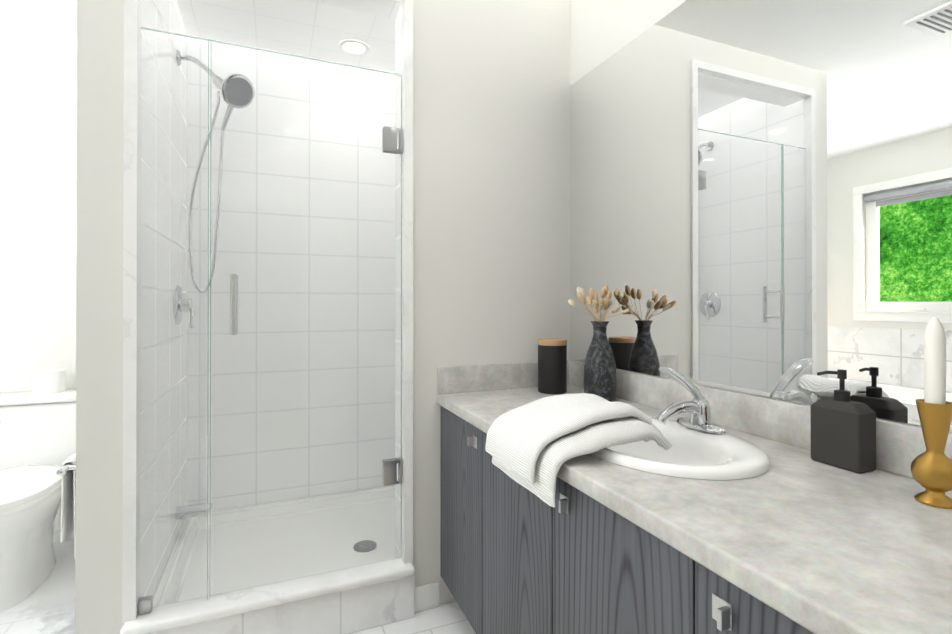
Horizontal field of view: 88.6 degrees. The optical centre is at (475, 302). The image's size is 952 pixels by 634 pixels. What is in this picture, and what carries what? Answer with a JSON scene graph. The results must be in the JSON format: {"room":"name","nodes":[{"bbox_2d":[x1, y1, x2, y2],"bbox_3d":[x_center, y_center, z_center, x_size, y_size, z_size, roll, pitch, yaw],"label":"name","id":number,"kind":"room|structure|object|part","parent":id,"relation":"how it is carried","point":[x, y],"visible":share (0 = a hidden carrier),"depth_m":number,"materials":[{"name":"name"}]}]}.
{"room":"bathroom","nodes":[
{"label":"bathroom","id":0,"kind":"room"},
{"bbox_2d":[0,27,76,391],"bbox_3d":[-2.443,-0.067,2.303,1.967,2.440,0.220,0,0,-22],"label":"wall","id":1,"kind":"structure","parent":0,"point":[38,154],"depth_m":2.33,"materials":[{"name":"white paint"}]},
{"bbox_2d":[53,531,73,541],"bbox_3d":[-2.054,1.118,2.334,0.913,0.070,0.012,0,0,-22],"label":"baseboard","id":2,"kind":"structure","parent":1,"relation":"attached to","point":[56,537],"depth_m":2.35,"materials":[{"name":"white"}]},
{"bbox_2d":[0,0,76,38],"bbox_3d":[-1.692,-1.345,0.303,1.825,0.100,4.500,0,0,-22],"label":"ceiling","id":3,"kind":"structure","parent":0,"point":[54,17],"depth_m":2.20,"materials":[{"name":"white paint"}]},
{"bbox_2d":[75,0,123,633],"bbox_3d":[-1.333,-0.069,2.005,0.142,2.440,1.180,0,0,-22],"label":"wall","id":4,"kind":"structure","parent":0,"point":[99,324],"depth_m":1.45,"materials":[{"name":"white paint"}]},
{"bbox_2d":[56,453,75,558],"bbox_3d":[-1.322,0.663,1.666,0.095,0.324,0.348,0,0,-22],"label":"towel rail","id":5,"kind":"object","parent":4,"relation":"attached to","point":[67,471],"visible":0.4,"depth_m":1.57,"materials":[{"name":"silver metal"}]},
{"bbox_3d":[-1.281,0.524,1.509,0.026,0.026,0.026,0,0,-22],"label":"towel rail knob","id":6,"kind":"part","parent":5,"relation":"part of","materials":[{"name":"silver metal"}]},
{"bbox_3d":[-1.262,0.525,1.556,0.070,0.016,0.016,0,0,-22],"label":"towel rail post","id":7,"kind":"part","parent":5,"relation":"part of","materials":[{"name":"silver metal"}]},
{"bbox_2d":[122,0,140,622],"bbox_3d":[-1.051,-0.086,1.492,0.034,2.093,0.044,0,0,-22],"label":"door frame","id":8,"kind":"structure","parent":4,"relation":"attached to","point":[131,317],"depth_m":1.47,"materials":[{"name":"stone"}]},
{"bbox_2d":[140,0,186,596],"bbox_3d":[-1.219,-0.119,1.927,0.008,2.340,0.890,0,0,-22],"label":"tiled wall","id":9,"kind":"structure","parent":4,"relation":"attached to","point":[162,15],"depth_m":1.82,"materials":[{"name":"white tile"}]},
{"bbox_2d":[173,50,254,519],"bbox_3d":[-1.145,-0.073,2.154,0.306,2.025,0.215,0,0,-22],"label":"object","id":10,"kind":"object","parent":9,"relation":"attached to","point":[182,512],"depth_m":2.13,"materials":[{"name":"silver metal"}]},
{"bbox_3d":[-1.260,0.012,2.110,0.056,0.170,0.170,0,0,-22],"label":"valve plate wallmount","id":11,"kind":"part","parent":10,"relation":"part of","materials":[{"name":"silver metal"}]},
{"bbox_3d":[-1.228,0.060,2.101,0.033,0.108,0.055,0,0,-22],"label":"valve lever wallmount","id":12,"kind":"part","parent":10,"relation":"part of","materials":[{"name":"silver metal"}]},
{"bbox_3d":[-1.222,0.910,2.122,0.138,0.060,0.060,0,0,-22],"label":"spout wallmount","id":13,"kind":"part","parent":10,"relation":"part of","materials":[{"name":"silver metal"}]},
{"bbox_3d":[-1.112,-0.838,2.190,0.068,0.116,0.092,0,0,-22],"label":"head handle wallmount","id":14,"kind":"part","parent":10,"relation":"part of","materials":[{"name":"silver metal"}]},
{"bbox_2d":[0,539,475,633],"bbox_3d":[-0.857,1.196,0.638,3.630,0.100,4.500,0,0,-22],"label":"floor","id":15,"kind":"structure","parent":0,"point":[47,606],"depth_m":1.79,"materials":[{"name":"tile"}]},
{"bbox_2d":[0,388,75,611],"bbox_3d":[-1.902,0.784,2.001,0.456,0.735,0.734,0,0,-22],"label":"toilet","id":16,"kind":"object","parent":15,"relation":"on","point":[37,440],"visible":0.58,"depth_m":2.04,"materials":[{"name":"white ceramic"}]},
{"bbox_3d":[-1.875,0.957,1.935,0.380,0.388,0.588,0,0,-22],"label":"bowl","id":17,"kind":"part","parent":16,"relation":"part of","materials":[{"name":"white ceramic"}]},
{"bbox_3d":[-1.863,0.736,1.907,0.386,0.052,0.530,0,0,-22],"label":"seat lid","id":18,"kind":"part","parent":16,"relation":"part of","materials":[{"name":"white ceramic"}]},
{"bbox_3d":[-2.005,0.622,2.251,0.430,0.340,0.183,0,0,-22],"label":"tank","id":19,"kind":"part","parent":16,"relation":"part of","materials":[{"name":"white ceramic"}]},
{"bbox_3d":[-2.003,0.435,2.248,0.456,0.035,0.202,0,0,-22],"label":"tank lid","id":20,"kind":"part","parent":16,"relation":"part of","materials":[{"name":"white ceramic"}]},
{"bbox_2d":[33,368,65,393],"bbox_3d":[-1.976,0.366,2.262,0.114,0.102,0.114,0,0,-22],"label":"toilet paper roll","id":21,"kind":"object","parent":16,"relation":"on","point":[48,381],"visible":0.98,"depth_m":2.22,"materials":[{"name":"white paper"}]},
{"bbox_2d":[138,27,402,614],"bbox_3d":[-0.698,0.151,2.098,1.085,1.999,0.954,0,0,-22],"label":"shower","id":22,"kind":"object","parent":15,"relation":"on","point":[214,552],"visible":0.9,"depth_m":1.97,"materials":[{"name":"clear glass"}]},
{"bbox_3d":[-0.951,0.054,1.542,0.188,1.809,0.009,0,0,-22],"label":"glass fixed panel","id":23,"kind":"part","parent":22,"relation":"part of","materials":[{"name":"clear glass"}]},
{"bbox_2d":[153,485,394,606],"bbox_3d":[-0.716,1.081,2.138,1.085,0.139,0.859,0,0,-22],"label":"tray","id":24,"kind":"object","parent":22,"relation":"on","point":[291,538],"depth_m":2.16,"materials":[{"name":"white plastic"}]},
{"bbox_3d":[-0.569,0.050,1.700,0.631,1.800,0.009,0,0,-22],"label":"glass door","id":25,"kind":"part","parent":22,"relation":"part of","materials":[{"name":"clear glass"}]},
{"bbox_3d":[-0.318,0.626,1.811,0.060,0.090,0.008,0,0,-22],"label":"hinge plate","id":26,"kind":"part","parent":22,"relation":"part of","materials":[{"name":"silver metal"}]},
{"bbox_3d":[-0.318,-0.599,1.816,0.060,0.090,0.008,0,0,-22],"label":"hinge plate","id":27,"kind":"part","parent":22,"relation":"part of","materials":[{"name":"silver metal"}]},
{"bbox_3d":[-0.311,0.626,1.794,0.060,0.090,0.008,0,0,-22],"label":"hinge plate","id":28,"kind":"part","parent":22,"relation":"part of","materials":[{"name":"silver metal"}]},
{"bbox_3d":[-0.311,-0.599,1.799,0.060,0.090,0.008,0,0,-22],"label":"hinge plate","id":29,"kind":"part","parent":22,"relation":"part of","materials":[{"name":"silver metal"}]},
{"bbox_2d":[150,575,414,633],"bbox_3d":[-0.653,1.071,1.649,0.894,0.158,0.084,0,0,-22],"label":"tile","id":30,"kind":"object","parent":15,"relation":"on","point":[364,608],"visible":0.67,"depth_m":1.67,"materials":[{"name":"tile"}]},
{"bbox_2d":[119,557,414,633],"bbox_3d":[-0.650,0.976,1.641,0.894,0.032,0.106,0,0,-22],"label":"cap","id":31,"kind":"object","parent":30,"relation":"on","point":[192,611],"visible":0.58,"depth_m":1.60,"materials":[{"name":"stone"}]},
{"bbox_2d":[437,400,828,633],"bbox_3d":[0.621,0.764,0.759,0.604,0.766,2.609,0,0,-22],"label":"bathroom vanity","id":32,"kind":"object","parent":15,"relation":"on","point":[513,562],"depth_m":1.06,"materials":[{"name":"grey wood"}]},
{"bbox_3d":[-0.051,0.713,1.672,0.018,0.650,0.400,0,0,-22],"label":"door","id":33,"kind":"part","parent":32,"relation":"part of","materials":[{"name":"grey wood"}]},
{"bbox_3d":[-0.003,0.439,1.530,0.003,0.036,0.032,0,0,-22],"label":"pull plate","id":34,"kind":"part","parent":32,"relation":"part of","materials":[{"name":"silver metal"}]},
{"bbox_3d":[0.104,0.712,1.298,0.018,0.650,0.400,0,0,-22],"label":"door","id":35,"kind":"part","parent":32,"relation":"part of","materials":[{"name":"grey wood"}]},
{"bbox_3d":[0.191,0.437,1.061,0.003,0.036,0.032,0,0,-22],"label":"pull plate","id":36,"kind":"part","parent":32,"relation":"part of","materials":[{"name":"silver metal"}]},
{"bbox_3d":[0.259,0.710,0.925,0.018,0.650,0.400,0,0,-22],"label":"door","id":37,"kind":"part","parent":32,"relation":"part of","materials":[{"name":"grey wood"}]},
{"bbox_2d":[437,384,951,633],"bbox_3d":[0.626,0.362,0.756,0.599,0.038,2.620,0,0,-22],"label":"countertop","id":38,"kind":"structure","parent":32,"relation":"on","point":[847,552],"depth_m":0.73,"materials":[{"name":"grey stone"}]},
{"bbox_2d":[538,338,566,393],"bbox_3d":[0.295,0.245,1.886,0.112,0.202,0.112,0,0,-22],"label":"canister","id":39,"kind":"object","parent":38,"relation":"on","point":[552,365],"visible":1,"depth_m":1.84,"materials":[{"name":"black ceramic"}]},
{"bbox_3d":[0.295,0.154,1.887,0.112,0.020,0.112,0,0,-22],"label":"lid","id":40,"kind":"part","parent":39,"relation":"part of","materials":[{"name":"brown wood"}]},
{"bbox_2d":[485,393,671,506],"bbox_3d":[0.237,0.329,1.195,0.346,0.188,0.336,0,0,-22],"label":"towel","id":41,"kind":"object","parent":38,"relation":"on","point":[533,446],"visible":1,"depth_m":1.09,"materials":[{"name":"white fabric"}]},
{"bbox_2d":[568,285,628,401],"bbox_3d":[0.442,0.141,1.744,0.214,0.409,0.197,0,0,-22],"label":"vase","id":42,"kind":"object","parent":38,"relation":"on","point":[600,379],"visible":0.98,"depth_m":1.69,"materials":[{"name":"black ceramic"}]},
{"bbox_2d":[653,367,732,431],"bbox_3d":[0.525,0.242,1.236,0.163,0.163,0.150,0,0,-22],"label":"faucet","id":43,"kind":"object","parent":38,"relation":"on","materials":[{"name":"silver metal"}]},
{"bbox_2d":[589,408,820,491],"bbox_3d":[0.441,0.398,1.178,0.400,0.149,0.490,0,0,-22],"label":"sink","id":44,"kind":"object","parent":38,"relation":"in","point":[695,458],"depth_m":1.07,"materials":[{"name":"white ceramic"}]},
{"bbox_2d":[810,369,875,472],"bbox_3d":[0.771,0.242,1.028,0.058,0.201,0.100,0,0,-22],"label":"soap dispenser","id":45,"kind":"object","parent":38,"relation":"on","point":[843,430],"visible":1,"depth_m":1.00,"materials":[{"name":"grey ceramic"}]},
{"bbox_2d":[910,316,951,508],"bbox_3d":[0.784,0.183,0.834,0.064,0.318,0.064,0,0,-22],"label":"candle holder","id":46,"kind":"object","parent":38,"relation":"on","point":[931,469],"visible":1,"depth_m":0.82,"materials":[{"name":"gold metal"}]},
{"bbox_2d":[924,316,945,403],"bbox_3d":[0.784,0.125,0.834,0.027,0.202,0.027,0,0,-22],"label":"candle","id":47,"kind":"object","parent":46,"relation":"on","point":[934,335],"depth_m":0.82,"materials":[{"name":"white wax"}]},
{"bbox_3d":[0.346,0.435,0.687,0.003,0.036,0.032,0,0,-22],"label":"pull plate","id":48,"kind":"part","parent":32,"relation":"part of","materials":[{"name":"silver metal"}]},
{"bbox_3d":[0.413,0.709,0.551,0.018,0.650,0.400,0,0,-22],"label":"door","id":49,"kind":"part","parent":32,"relation":"part of","materials":[{"name":"grey wood"}]},
{"bbox_2d":[412,0,569,604],"bbox_3d":[0.045,-0.069,2.011,0.717,2.440,0.140,0,0,-22],"label":"wall","id":50,"kind":"structure","parent":0,"point":[491,181],"depth_m":1.93,"materials":[{"name":"white paint"}]},
{"bbox_2d":[395,4,401,557],"bbox_3d":[-0.296,-0.037,1.887,0.008,2.177,0.110,0,0,-22],"label":"jamb","id":51,"kind":"object","parent":50,"relation":"attached to","point":[398,19],"visible":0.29,"depth_m":1.89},
{"bbox_2d":[401,0,412,563],"bbox_3d":[-0.256,-0.085,1.820,0.034,2.093,0.044,0,0,-22],"label":"door frame","id":52,"kind":"structure","parent":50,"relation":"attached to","point":[407,270],"depth_m":1.80,"materials":[{"name":"stone"}]},
{"bbox_2d":[415,582,438,612],"bbox_3d":[-0.187,1.106,1.829,0.101,0.090,0.012,0,0,-22],"label":"baseboard","id":53,"kind":"structure","parent":50,"relation":"attached to","point":[427,597],"depth_m":1.82,"materials":[{"name":"white"}]},
{"bbox_2d":[437,360,568,391],"bbox_3d":[0.122,0.297,1.955,0.575,0.101,0.020,0,0,-22],"label":"backsplash","id":54,"kind":"structure","parent":50,"relation":"attached to","point":[467,378],"depth_m":1.91,"materials":[{"name":"grey stone"}]},
{"bbox_2d":[570,0,950,431],"bbox_3d":[0.774,-0.071,1.317,0.100,2.440,4.500,0,0,-22],"label":"wall","id":55,"kind":"structure","parent":0,"point":[601,31],"depth_m":1.86,"materials":[{"name":"white paint"}]},
{"bbox_2d":[569,360,951,479],"bbox_3d":[0.893,0.293,0.867,0.020,0.101,2.620,0,0,-22],"label":"backsplash","id":56,"kind":"structure","parent":55,"relation":"attached to","point":[898,444],"depth_m":1.21,"materials":[{"name":"grey stone"}]},
{"bbox_2d":[570,0,951,431],"bbox_3d":[0.897,-0.341,0.879,0.006,1.163,2.594,0,0,-22],"label":"wall mirror","id":57,"kind":"object","parent":55,"relation":"attached to","point":[760,197],"visible":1,"depth_m":1.23,"materials":[{"name":"silver glass"}]},
{"bbox_3d":[-0.014,-1.342,0.997,1.805,0.100,4.500,0,0,-22],"label":"ceiling","id":58,"kind":"structure","parent":0,"visible":0},
{"bbox_2d":[176,0,394,72],"bbox_3d":[-0.734,-1.284,2.192,1.103,0.008,0.780,0,0,-22],"label":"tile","id":59,"kind":"structure","parent":58,"relation":"attached to","point":[314,29],"depth_m":2.27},
{"bbox_2d":[339,39,368,55],"bbox_3d":[-0.612,-1.275,2.448,0.150,0.006,0.150,0,0,-22],"label":"recessed light","id":60,"kind":"object","parent":59,"relation":"attached to","point":[365,45],"depth_m":2.45,"materials":[{"name":"white"}]},
{"bbox_3d":[-0.612,-1.277,2.448,0.104,0.001,0.104,0,0,-22],"label":"recessed ceiling light lens","id":61,"kind":"part","parent":60,"relation":"part of","materials":[{"name":"white plastic"}]},
{"bbox_3d":[-0.975,-0.066,2.769,1.103,2.440,0.480,0,0,-22],"label":"wall","id":62,"kind":"structure","parent":0,"visible":0},
{"bbox_2d":[186,35,394,511],"bbox_3d":[-0.882,-0.117,2.544,1.103,2.340,0.008,0,0,-22],"label":"wall tile","id":63,"kind":"structure","parent":62,"relation":"attached to","point":[255,168],"depth_m":2.51,"materials":[{"name":"white tile"}]},
{"bbox_3d":[-0.677,-1.212,1.717,0.846,0.155,0.140,0,0,-22],"label":"wall","id":64,"kind":"structure","parent":0,"visible":0},
{"bbox_2d":[314,0,401,18],"bbox_3d":[-0.683,-1.131,1.731,0.846,0.008,0.110,0,0,-22],"label":"tile","id":65,"kind":"structure","parent":64,"relation":"attached to","point":[388,8],"depth_m":1.85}
]}

